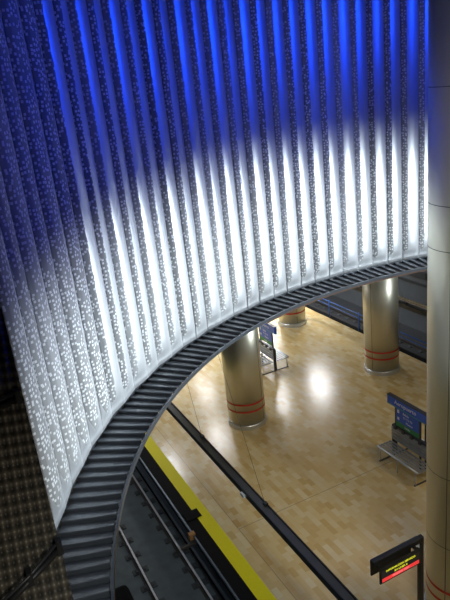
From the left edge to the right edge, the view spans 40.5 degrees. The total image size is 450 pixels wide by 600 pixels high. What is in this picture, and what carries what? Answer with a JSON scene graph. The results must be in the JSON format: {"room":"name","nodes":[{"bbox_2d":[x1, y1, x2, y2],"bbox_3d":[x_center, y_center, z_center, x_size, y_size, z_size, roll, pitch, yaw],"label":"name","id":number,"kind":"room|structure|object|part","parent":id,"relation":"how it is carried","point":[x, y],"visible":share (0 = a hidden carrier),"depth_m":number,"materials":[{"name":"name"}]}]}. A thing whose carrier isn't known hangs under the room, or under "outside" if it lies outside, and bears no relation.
{"room":"metro station","nodes":[
{"label":"metro station","id":0,"kind":"room"},
{"bbox_2d":[0,309,72,599],"bbox_3d":[-5.072,2.450,5.963,6.516,15.700,2.720,-15,21,-23],"label":"wall","id":1,"kind":"structure","parent":0,"point":[28,531],"depth_m":6.99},
{"bbox_2d":[0,537,63,599],"bbox_3d":[-2.132,3.026,6.668,0.865,0.464,0.118,-23,25,-38],"label":"brace","id":2,"kind":"object","parent":1,"relation":"attached to","point":[43,564],"visible":1,"depth_m":6.67,"materials":[{"name":"black metal"}]},
{"bbox_2d":[109,464,222,599],"bbox_3d":[-7.339,5.682,21.209,6.940,0.200,52.000,-15,21,-23],"label":"floor","id":3,"kind":"structure","parent":0,"point":[173,584],"depth_m":16.04,"materials":[{"name":"concrete"}]},
{"bbox_2d":[109,585,133,599],"bbox_3d":[-2.296,7.290,14.028,0.640,0.530,1.550,-15,21,-23],"label":"junction box","id":4,"kind":"object","parent":3,"relation":"on","point":[122,592],"visible":0.58,"depth_m":14.36,"materials":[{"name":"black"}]},
{"bbox_2d":[114,512,164,599],"bbox_3d":[-5.506,5.005,21.971,0.400,0.160,52.000,-15,21,-23],"label":"rail","id":5,"kind":"object","parent":3,"relation":"on","point":[148,586],"visible":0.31,"depth_m":15.76,"materials":[{"name":"metal"}]},
{"bbox_2d":[129,469,219,599],"bbox_3d":[-4.513,4.733,22.413,0.400,0.160,52.000,-15,21,-23],"label":"rail","id":6,"kind":"object","parent":3,"relation":"on","point":[199,583],"visible":0.52,"depth_m":16.51,"materials":[{"name":"metal"}]},
{"bbox_2d":[135,465,231,599],"bbox_3d":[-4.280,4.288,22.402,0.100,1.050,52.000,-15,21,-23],"label":"rail","id":7,"kind":"object","parent":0,"point":[169,517],"depth_m":16.43,"materials":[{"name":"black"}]},
{"bbox_2d":[134,456,233,599],"bbox_3d":[-4.389,4.221,22.325,0.120,0.150,52.000,-15,21,-23],"label":"duct","id":8,"kind":"object","parent":7,"relation":"attached to","point":[169,510],"visible":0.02,"depth_m":15.93,"materials":[{"name":"black metal"}]},
{"bbox_2d":[149,307,426,599],"bbox_3d":[0.352,2.391,24.274,10.910,0.250,52.000,-15,21,-23],"label":"floor","id":9,"kind":"structure","parent":0,"point":[328,417],"depth_m":17.24,"materials":[{"name":"wood"}]},
{"bbox_2d":[181,508,201,550],"bbox_3d":[-0.827,5.688,15.208,0.502,0.200,1.297,-6,20,2],"label":"bracket","id":10,"kind":"object","parent":9,"relation":"attached to","point":[193,514],"visible":0.89,"depth_m":15.42,"materials":[{"name":"black metal"}]},
{"bbox_3d":[-0.841,5.929,14.750,0.470,0.060,0.070,-15,21,-23],"label":"arm","id":11,"kind":"part","parent":10,"relation":"part of"},
{"bbox_3d":[-0.837,5.487,15.573,0.400,0.027,0.340,-15,21,-23],"label":"plate","id":12,"kind":"part","parent":10,"relation":"part of","materials":[{"name":"black metal"}]},
{"bbox_2d":[138,446,256,599],"bbox_3d":[-4.376,3.657,22.164,0.330,0.212,52.000,-15,21,-23],"label":"trim","id":13,"kind":"structure","parent":9,"relation":"attached to","point":[222,563],"depth_m":14.84,"materials":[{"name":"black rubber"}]},
{"bbox_2d":[141,432,276,599],"bbox_3d":[-4.089,3.490,22.265,0.340,0.034,52.000,-15,21,-23],"label":"trim","id":14,"kind":"structure","parent":9,"relation":"on","point":[246,572],"depth_m":15.00,"materials":[{"name":"yellow paint"}]},
{"bbox_2d":[157,429,295,598],"bbox_3d":[-3.628,3.360,22.469,0.010,0.003,52.000,-15,21,-23],"label":"trim","id":15,"kind":"structure","parent":9,"relation":"on","point":[157,429],"depth_m":15.15,"materials":[{"name":"metal"}]},
{"bbox_2d":[221,328,267,430],"bbox_3d":[0.492,1.716,18.887,1.270,4.600,1.270,-15,21,-23],"label":"round column","id":16,"kind":"structure","parent":9,"relation":"on","point":[241,361],"depth_m":18.68,"materials":[{"name":"metal"}]},
{"bbox_2d":[259,323,276,371],"bbox_3d":[1.561,1.656,22.763,0.120,1.880,1.500,-15,21,-23],"label":"station sign","id":17,"kind":"object","parent":9,"relation":"on","point":[266,331],"visible":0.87,"depth_m":22.39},
{"bbox_3d":[1.514,1.240,22.614,0.050,0.410,0.860,-15,21,-23],"label":"panel","id":18,"kind":"part","parent":17,"relation":"part of","materials":[{"name":"blue plastic"}]},
{"bbox_3d":[1.544,1.502,22.708,0.050,0.150,0.860,-15,21,-23],"label":"green panel","id":19,"kind":"part","parent":17,"relation":"part of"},
{"bbox_2d":[259,339,288,374],"bbox_3d":[1.498,2.018,23.130,1.216,0.970,1.550,-15,21,-23],"label":"bench","id":20,"kind":"object","parent":9,"relation":"on","point":[265,348],"visible":0.61,"depth_m":22.69,"materials":[{"name":"metal"}]},
{"bbox_3d":[1.222,2.147,23.023,0.475,0.040,1.550,-15,21,-23],"label":"seat","id":21,"kind":"part","parent":20,"relation":"part of","materials":[{"name":"metal"}]},
{"bbox_3d":[1.476,1.826,23.061,0.140,0.380,1.550,-15,21,-23],"label":"backrest","id":22,"kind":"part","parent":20,"relation":"part of","materials":[{"name":"metal"}]},
{"bbox_3d":[1.496,2.009,23.126,0.100,0.890,1.550,-15,21,-23],"label":"frame","id":23,"kind":"part","parent":20,"relation":"part of","materials":[{"name":"grey metal"}]},
{"bbox_3d":[1.785,1.992,23.273,0.475,0.040,1.550,-15,21,-23],"label":"seat","id":24,"kind":"part","parent":20,"relation":"part of","materials":[{"name":"metal"}]},
{"bbox_2d":[278,306,306,327],"bbox_3d":[2.736,-1.172,26.219,1.270,4.600,1.270,-15,21,-23],"label":"round column","id":25,"kind":"structure","parent":9,"relation":"on","point":[296,318],"depth_m":26.38,"materials":[{"name":"metal"}]},
{"bbox_2d":[240,452,410,528],"bbox_3d":[4.744,4.401,16.889,9.920,0.003,0.010,-15,21,-23],"label":"trim","id":26,"kind":"structure","parent":9,"relation":"on","point":[410,452],"depth_m":15.92,"materials":[{"name":"metal"}]},
{"bbox_2d":[305,305,426,363],"bbox_3d":[5.087,1.065,26.371,0.220,0.206,52.000,-15,21,-23],"label":"trim","id":27,"kind":"structure","parent":9,"relation":"attached to","point":[307,306],"depth_m":25.80,"materials":[{"name":"black rubber"}]},
{"bbox_2d":[308,299,426,359],"bbox_3d":[4.566,0.350,27.052,0.048,0.800,26.000,-15,21,-23],"label":"railing","id":28,"kind":"object","parent":27,"relation":"on","point":[324,299],"visible":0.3,"depth_m":25.28,"materials":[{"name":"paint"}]},
{"bbox_3d":[4.529,0.032,26.937,0.040,0.038,26.000,-15,21,-23],"label":"rail","id":29,"kind":"part","parent":28,"relation":"part of","materials":[{"name":"blue metal"}]},
{"bbox_2d":[362,277,399,375],"bbox_3d":[5.419,0.305,21.246,1.270,4.600,1.270,-15,21,-23],"label":"round column","id":30,"kind":"structure","parent":9,"relation":"on","point":[380,298],"depth_m":20.98,"materials":[{"name":"metal"}]},
{"bbox_2d":[370,534,423,599],"bbox_3d":[3.097,5.400,10.780,1.180,2.590,0.276,-15,21,-23],"label":"display sign","id":31,"kind":"object","parent":9,"relation":"on","point":[399,559],"visible":1,"depth_m":10.36,"materials":[{"name":"black metal"}]},
{"bbox_3d":[2.892,4.254,10.330,1.020,0.100,0.100,-15,21,-23],"label":"arm","id":32,"kind":"part","parent":31,"relation":"part of"},
{"bbox_3d":[3.514,5.286,10.965,0.080,2.590,0.080,-15,21,-23],"label":"post","id":33,"kind":"part","parent":31,"relation":"part of","materials":[{"name":"black metal"}]},
{"bbox_2d":[377,423,426,486],"bbox_3d":[5.055,4.035,16.370,1.216,0.970,1.550,-15,21,-23],"label":"bench","id":34,"kind":"object","parent":9,"relation":"on","point":[400,435],"visible":0.69,"depth_m":16.27,"materials":[{"name":"metal"}]},
{"bbox_3d":[4.779,4.164,16.264,0.475,0.040,1.550,-15,21,-23],"label":"seat","id":35,"kind":"part","parent":34,"relation":"part of","materials":[{"name":"metal"}]},
{"bbox_3d":[5.033,3.843,16.302,0.140,0.380,1.550,-15,21,-23],"label":"backrest","id":36,"kind":"part","parent":34,"relation":"part of","materials":[{"name":"metal"}]},
{"bbox_3d":[5.054,4.026,16.367,0.100,0.890,1.550,-15,21,-23],"label":"frame","id":37,"kind":"part","parent":34,"relation":"part of","materials":[{"name":"grey metal"}]},
{"bbox_2d":[387,392,426,469],"bbox_3d":[4.919,3.586,16.399,0.120,1.820,1.500,-15,21,-23],"label":"station sign","id":38,"kind":"object","parent":9,"relation":"on","point":[408,417],"visible":0.99,"depth_m":16.18,"materials":[{"name":"blue metal"}]},
{"bbox_3d":[4.719,3.525,16.813,0.060,1.700,0.057,-15,21,-23],"label":"post","id":39,"kind":"part","parent":38,"relation":"part of","materials":[{"name":"black metal"}]},
{"bbox_3d":[4.851,2.990,16.185,0.104,0.025,1.500,-15,21,-23],"label":"header trim","id":40,"kind":"part","parent":38,"relation":"part of","materials":[{"name":"blue metal"}]},
{"bbox_3d":[4.875,3.198,16.260,0.050,0.410,0.860,-15,21,-23],"label":"panel","id":41,"kind":"part","parent":38,"relation":"part of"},
{"bbox_3d":[4.905,3.460,16.354,0.050,0.150,0.860,-15,21,-23],"label":"green panel","id":42,"kind":"part","parent":38,"relation":"part of","materials":[{"name":"green plastic"}]},
{"bbox_3d":[5.133,3.760,16.026,0.060,1.700,0.057,-15,21,-23],"label":"post","id":43,"kind":"part","parent":38,"relation":"part of","materials":[{"name":"metal"}]},
{"bbox_2d":[425,412,426,468],"bbox_3d":[5.463,3.811,15.747,0.060,1.720,0.780,-15,21,-23],"label":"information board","id":44,"kind":"object","parent":9,"relation":"on","point":[426,412],"visible":0.16,"depth_m":15.96,"materials":[{"name":"black metal"}]},
{"bbox_2d":[424,0,449,599],"bbox_3d":[3.857,-0.618,9.723,1.270,14.400,1.270,-15,21,-23],"label":"round column","id":45,"kind":"structure","parent":9,"relation":"on","point":[438,215],"depth_m":9.72,"materials":[{"name":"metal"}]},
{"bbox_2d":[309,295,426,358],"bbox_3d":[6.892,1.780,27.534,3.750,0.200,52.000,-15,21,-23],"label":"floor","id":46,"kind":"structure","parent":0,"point":[410,331],"depth_m":29.71,"materials":[{"name":"grey concrete"}]},
{"bbox_2d":[313,301,426,353],"bbox_3d":[7.294,1.496,27.661,0.400,0.160,52.000,-15,21,-23],"label":"rail","id":47,"kind":"object","parent":46,"relation":"on","point":[420,349],"visible":0.42,"depth_m":29.42,"materials":[{"name":"metal"}]},
{"bbox_2d":[334,271,426,333],"bbox_3d":[8.326,-1.461,27.322,0.200,6.000,52.000,-15,21,-23],"label":"wall","id":48,"kind":"structure","parent":0,"point":[416,293],"depth_m":27.82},
{"bbox_2d":[398,276,426,287],"bbox_3d":[8.275,-0.872,27.470,0.060,0.110,52.000,-15,21,-23],"label":"trim","id":49,"kind":"structure","parent":48,"relation":"attached to","point":[399,277],"depth_m":27.23,"materials":[{"name":"grey metal"}]},
{"bbox_2d":[408,272,426,279],"bbox_3d":[8.434,-1.156,26.885,0.100,0.300,1.200,-15,21,-23],"label":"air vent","id":50,"kind":"object","parent":48,"relation":"in","point":[421,275],"visible":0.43,"depth_m":26.61,"materials":[{"name":"grey metal"}]},
{"bbox_3d":[0.732,-1.737,21.139,25.200,0.300,55.600,-15,21,-23],"label":"ceiling","id":51,"kind":"structure","parent":0,"visible":0},
{"bbox_2d":[163,352,357,599],"bbox_3d":[-3.895,0.341,20.843,0.654,2.403,51.000,-15,21,-23],"label":"trough","id":52,"kind":"object","parent":51,"relation":"hanging from","point":[322,572],"visible":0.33,"depth_m":11.93,"materials":[{"name":"black metal"}]},
{"bbox_2d":[353,286,426,316],"bbox_3d":[5.031,-1.952,24.856,0.654,2.722,51.000,-15,21,-23],"label":"trough","id":53,"kind":"object","parent":51,"relation":"hanging from","point":[405,305],"visible":0.14,"depth_m":21.96,"materials":[{"name":"grey metal"}]},
{"bbox_3d":[2.095,-10.689,16.613,46.000,0.200,60.000,-15,21,-23],"label":"ceiling","id":54,"kind":"structure","parent":0,"visible":0},
{"bbox_2d":[0,0,427,528],"bbox_3d":[3.171,-4.440,13.983,18.707,9.900,5.268,-19,23,-30],"label":"curved wall","id":55,"kind":"structure","parent":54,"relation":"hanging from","point":[170,170],"depth_m":13.52,"materials":[{"name":"white metal"}]},
{"bbox_3d":[-2.934,-1.384,7.416,0.088,9.900,0.552,-5,20,4],"label":"panel","id":56,"kind":"part","parent":55,"relation":"part of","materials":[{"name":"metal"}]},
{"bbox_3d":[-2.941,-1.564,7.921,0.088,9.900,0.552,-7,20,0],"label":"panel","id":57,"kind":"part","parent":55,"relation":"part of","materials":[{"name":"metal"}]},
{"bbox_3d":[-2.921,-1.744,8.415,0.088,9.900,0.552,-4,20,8],"label":"panel","id":58,"kind":"part","parent":55,"relation":"part of","materials":[{"name":"metal"}]},
{"bbox_3d":[-2.877,-1.929,8.916,0.088,9.900,0.552,-5,20,5],"label":"panel","id":59,"kind":"part","parent":55,"relation":"part of","materials":[{"name":"metal"}]},
{"bbox_3d":[-2.806,-2.112,9.404,0.088,9.900,0.552,-1,20,14],"label":"panel","id":60,"kind":"part","parent":55,"relation":"part of","materials":[{"name":"metal"}]},
{"bbox_3d":[-2.709,-2.300,9.897,0.088,9.900,0.552,-3,20,10],"label":"panel","id":61,"kind":"part","parent":55,"relation":"part of","materials":[{"name":"metal"}]},
{"bbox_3d":[-2.589,-2.484,10.373,0.088,9.900,0.552,1,21,21],"label":"panel","id":62,"kind":"part","parent":55,"relation":"part of","materials":[{"name":"metal"}]},
{"bbox_3d":[-2.441,-2.674,10.854,0.088,9.900,0.552,-1,20,14],"label":"panel","id":63,"kind":"part","parent":55,"relation":"part of","materials":[{"name":"metal"}]},
{"bbox_3d":[-2.272,-2.858,11.314,0.088,9.900,0.552,4,22,26],"label":"panel","id":64,"kind":"part","parent":55,"relation":"part of","materials":[{"name":"metal"}]},
{"bbox_3d":[-2.075,-3.047,11.778,0.088,9.900,0.552,1,21,20],"label":"panel","id":65,"kind":"part","parent":55,"relation":"part of","materials":[{"name":"metal"}]},
{"bbox_3d":[-1.858,-3.230,12.218,0.088,9.900,0.552,6,23,31],"label":"panel","id":66,"kind":"part","parent":55,"relation":"part of","materials":[{"name":"metal"}]},
{"bbox_3d":[-1.614,-3.416,12.659,0.088,9.900,0.552,4,22,26],"label":"panel","id":67,"kind":"part","parent":55,"relation":"part of","materials":[{"name":"metal"}]},
{"bbox_3d":[-1.351,-3.596,13.077,0.088,9.900,0.552,8,24,35],"label":"panel","id":68,"kind":"part","parent":55,"relation":"part of","materials":[{"name":"metal"}]},
{"bbox_3d":[-1.062,-3.779,13.493,0.088,9.900,0.552,5,23,29],"label":"panel","id":69,"kind":"part","parent":55,"relation":"part of","materials":[{"name":"metal"}]},
{"bbox_3d":[-0.757,-3.953,13.881,0.088,9.900,0.552,12,27,41],"label":"panel","id":70,"kind":"part","parent":55,"relation":"part of","materials":[{"name":"metal"}]},
{"bbox_3d":[-0.425,-4.129,14.265,0.088,9.900,0.552,9,25,36],"label":"panel","id":71,"kind":"part","parent":55,"relation":"part of","materials":[{"name":"metal"}]},
{"bbox_3d":[-0.080,-4.297,14.624,0.552,9.900,0.088,-23,26,-39],"label":"panel","id":72,"kind":"part","parent":55,"relation":"part of","materials":[{"name":"metal"}]},
{"bbox_3d":[0.292,-4.466,14.975,0.088,9.900,0.552,10,25,39],"label":"panel","id":73,"kind":"part","parent":55,"relation":"part of","materials":[{"name":"metal"}]},
{"bbox_2d":[56,256,426,599],"bbox_3d":[2.274,1.518,12.675,7.714,0.160,20.764,5,23,30],"label":"rim","id":74,"kind":"object","parent":55,"relation":"attached to","point":[85,529],"visible":0.89,"depth_m":11.23,"materials":[{"name":"metal"}]},
{"bbox_3d":[0.673,-4.625,15.297,0.552,9.900,0.088,-20,24,-34],"label":"panel","id":75,"kind":"part","parent":55,"relation":"part of","materials":[{"name":"metal"}]},
{"bbox_3d":[1.079,-4.784,15.609,0.552,9.900,0.088,-23,25,-38],"label":"panel","id":76,"kind":"part","parent":55,"relation":"part of","materials":[{"name":"metal"}]},
{"bbox_3d":[1.495,-4.934,15.895,0.552,9.900,0.088,-18,23,-30],"label":"panel","id":77,"kind":"part","parent":55,"relation":"part of","materials":[{"name":"metal"}]},
{"bbox_3d":[1.931,-5.081,16.166,0.552,9.900,0.088,-19,23,-32],"label":"panel","id":78,"kind":"part","parent":55,"relation":"part of","materials":[{"name":"metal"}]},
{"bbox_3d":[2.377,-5.220,16.412,0.552,9.900,0.088,-16,22,-25],"label":"panel","id":79,"kind":"part","parent":55,"relation":"part of","materials":[{"name":"metal"}]},
{"bbox_3d":[2.841,-5.356,16.640,0.552,9.900,0.088,-17,22,-27],"label":"panel","id":80,"kind":"part","parent":55,"relation":"part of","materials":[{"name":"metal"}]},
{"bbox_3d":[3.309,-5.481,16.841,0.552,9.900,0.088,-13,21,-17],"label":"panel","id":81,"kind":"part","parent":55,"relation":"part of","materials":[{"name":"metal"}]},
{"bbox_3d":[3.798,-5.604,17.026,0.552,9.900,0.088,-15,21,-21],"label":"panel","id":82,"kind":"part","parent":55,"relation":"part of","materials":[{"name":"metal"}]},
{"bbox_3d":[4.287,-5.716,17.182,0.552,9.900,0.088,-11,20,-12],"label":"panel","id":83,"kind":"part","parent":55,"relation":"part of","materials":[{"name":"metal"}]},
{"bbox_3d":[4.796,-5.824,17.320,0.552,9.900,0.088,-14,21,-19],"label":"panel","id":84,"kind":"part","parent":55,"relation":"part of","materials":[{"name":"metal"}]},
{"bbox_3d":[5.299,-5.921,17.429,0.552,9.900,0.088,-9,20,-6],"label":"panel","id":85,"kind":"part","parent":55,"relation":"part of","materials":[{"name":"metal"}]},
{"bbox_3d":[5.821,-6.013,17.519,0.552,9.900,0.088,-11,20,-13],"label":"panel","id":86,"kind":"part","parent":55,"relation":"part of","materials":[{"name":"metal"}]}
]}

